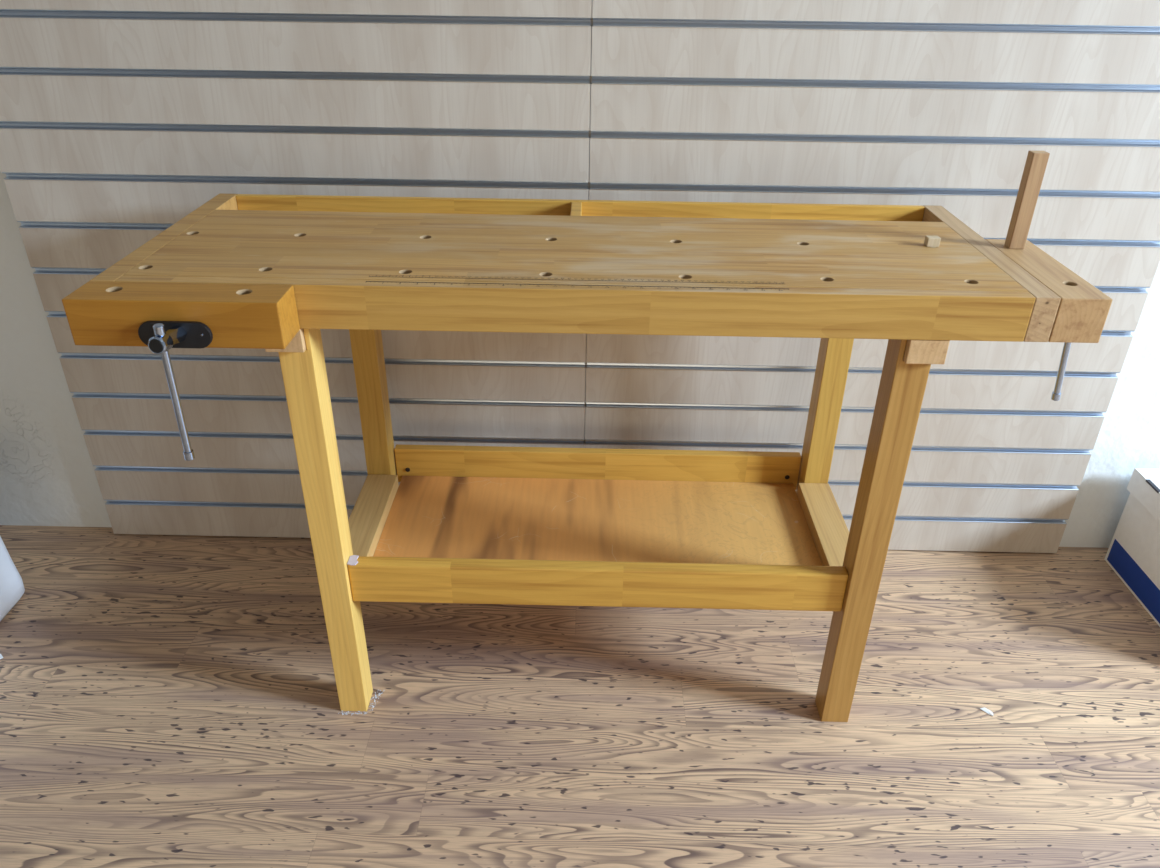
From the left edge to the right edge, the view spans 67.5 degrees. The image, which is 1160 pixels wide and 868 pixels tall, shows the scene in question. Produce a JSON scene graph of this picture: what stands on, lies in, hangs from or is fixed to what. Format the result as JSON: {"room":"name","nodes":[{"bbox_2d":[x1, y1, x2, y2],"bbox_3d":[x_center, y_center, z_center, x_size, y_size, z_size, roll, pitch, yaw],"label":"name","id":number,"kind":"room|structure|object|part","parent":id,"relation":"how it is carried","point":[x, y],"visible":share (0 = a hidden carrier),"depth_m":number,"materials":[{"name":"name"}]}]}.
{"room":"woodworking shop","nodes":[
{"label":"woodworking shop","id":0,"kind":"room"},
{"bbox_2d":[0,525,1159,867],"bbox_3d":[0.520,1.335,0.397,6.300,0.030,4.234,1,30,1],"label":"floor","id":1,"kind":"structure","parent":0,"point":[167,701],"depth_m":1.69,"materials":[{"name":"laminate"}]},
{"bbox_2d":[0,536,24,621],"bbox_3d":[-1.485,0.321,1.781,0.416,0.314,0.404,1,30,1],"label":"plastic tub","id":2,"kind":"object","parent":1,"relation":"on","point":[12,589],"visible":1,"depth_m":1.94,"materials":[{"name":"white plastic"}]},
{"bbox_2d":[338,690,383,714],"bbox_3d":[-0.428,0.542,1.734,0.100,0.003,0.043,-25,38,-37],"label":"plaster dust","id":3,"kind":"object","parent":1,"relation":"on","point":[380,690],"visible":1,"depth_m":1.74,"materials":[{"name":"white"}]},
{"bbox_2d":[62,193,1112,721],"bbox_3d":[0.056,0.089,1.642,1.557,0.892,0.652,1,30,1],"label":"workbench","id":4,"kind":"object","parent":1,"relation":"on","point":[655,528],"visible":1,"depth_m":1.51,"materials":[{"name":"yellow wood"}]},
{"bbox_3d":[-0.568,-0.055,1.217,0.016,0.210,0.014,1,30,1],"label":"vise handle","id":5,"kind":"part","parent":4,"relation":"part of","materials":[{"name":"metal"}]},
{"bbox_3d":[-0.571,-0.140,1.226,0.103,0.039,0.007,1,30,1],"label":"vise plate","id":6,"kind":"part","parent":4,"relation":"part of","materials":[{"name":"black metal"}]},
{"bbox_3d":[-0.443,0.179,1.543,0.052,0.821,0.055,1,30,1],"label":"leg","id":7,"kind":"part","parent":4,"relation":"part of","materials":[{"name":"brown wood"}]},
{"bbox_3d":[-0.433,-0.003,1.864,0.052,0.821,0.055,1,30,1],"label":"leg","id":8,"kind":"part","parent":4,"relation":"part of","materials":[{"name":"orange wood"}]},
{"bbox_3d":[-0.431,0.196,1.764,0.065,0.070,0.313,1,30,1],"label":"rail","id":9,"kind":"part","parent":4,"relation":"part of","materials":[{"name":"brown wood"}]},
{"bbox_2d":[236,194,924,221],"bbox_3d":[-0.003,-0.402,1.673,1.345,0.070,0.116,1,30,1],"label":"tray","id":10,"kind":"object","parent":4,"relation":"on","point":[500,207],"depth_m":1.70,"materials":[{"name":"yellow wood"}]},
{"bbox_3d":[0.038,0.074,1.926,0.890,0.086,0.022,1,30,1],"label":"rail","id":11,"kind":"part","parent":4,"relation":"part of","materials":[{"name":"yellow wood"}]},
{"bbox_3d":[0.031,0.273,1.583,0.896,0.086,0.027,1,30,1],"label":"rail","id":12,"kind":"part","parent":4,"relation":"part of","materials":[{"name":"yellow wood"}]},
{"bbox_3d":[0.501,0.214,1.756,0.065,0.070,0.313,1,30,1],"label":"rail","id":13,"kind":"part","parent":4,"relation":"part of","materials":[{"name":"brown wood"}]},
{"bbox_3d":[0.510,0.015,1.855,0.053,0.821,0.055,1,30,1],"label":"leg","id":14,"kind":"part","parent":4,"relation":"part of","materials":[{"name":"orange wood"}]},
{"bbox_3d":[0.507,0.198,1.534,0.053,0.821,0.055,1,30,1],"label":"leg","id":15,"kind":"part","parent":4,"relation":"part of","materials":[{"name":"brown wood"}]},
{"bbox_2d":[924,236,940,247],"bbox_3d":[0.595,-0.312,1.474,0.021,0.045,0.017,1,30,1],"label":"dog","id":16,"kind":"object","parent":4,"relation":"on","point":[930,241],"visible":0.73,"depth_m":1.46},
{"bbox_2d":[1004,150,1049,248],"bbox_3d":[0.735,-0.371,1.439,0.026,0.187,0.021,1,30,1],"label":"wooden rod","id":17,"kind":"object","parent":4,"relation":"on","point":[1036,161],"visible":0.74,"depth_m":1.42,"materials":[{"name":"brown wood"}]},
{"bbox_3d":[0.822,-0.150,1.465,0.032,0.207,0.014,1,30,1],"label":"vise handle","id":18,"kind":"part","parent":4,"relation":"part of","materials":[{"name":"metal"}]},
{"bbox_2d":[980,707,992,715],"bbox_3d":[0.817,0.555,1.741,0.011,0.003,0.027,-23,38,-36],"label":"paper scrap","id":19,"kind":"object","parent":1,"relation":"on","point":[984,709],"visible":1,"depth_m":1.74,"materials":[{"name":"white paper"}]},
{"bbox_2d":[1104,468,1159,626],"bbox_3d":[1.471,0.302,1.936,0.332,0.266,0.418,1,30,1],"label":"cardboard box","id":20,"kind":"object","parent":1,"relation":"on","point":[1133,553],"visible":1,"depth_m":2.04,"materials":[{"name":"white cardboard"}]},
{"bbox_3d":[1.472,0.212,1.885,0.331,0.059,0.418,1,30,1],"label":"lid","id":21,"kind":"part","parent":20,"relation":"part of","materials":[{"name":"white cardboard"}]},
{"bbox_2d":[0,23,1159,547],"bbox_3d":[0.579,-1.175,1.473,6.300,3.330,0.120,1,30,1],"label":"wall","id":22,"kind":"structure","parent":0,"point":[48,477],"depth_m":2.08,"materials":[{"name":"white paint"}]},
{"bbox_2d":[0,0,591,537],"bbox_3d":[-0.576,-0.781,1.622,1.194,2.400,0.019,1,30,1],"label":"panel","id":23,"kind":"object","parent":22,"relation":"attached to","point":[120,120],"visible":0.59,"depth_m":1.75,"materials":[{"name":"beige wood"}]},
{"bbox_2d":[585,0,1159,552],"bbox_3d":[0.620,-0.758,1.611,1.194,2.400,0.019,1,30,1],"label":"panel","id":24,"kind":"object","parent":22,"relation":"attached to","point":[944,103],"visible":0.67,"depth_m":1.74,"materials":[{"name":"beige wood"}]}
]}

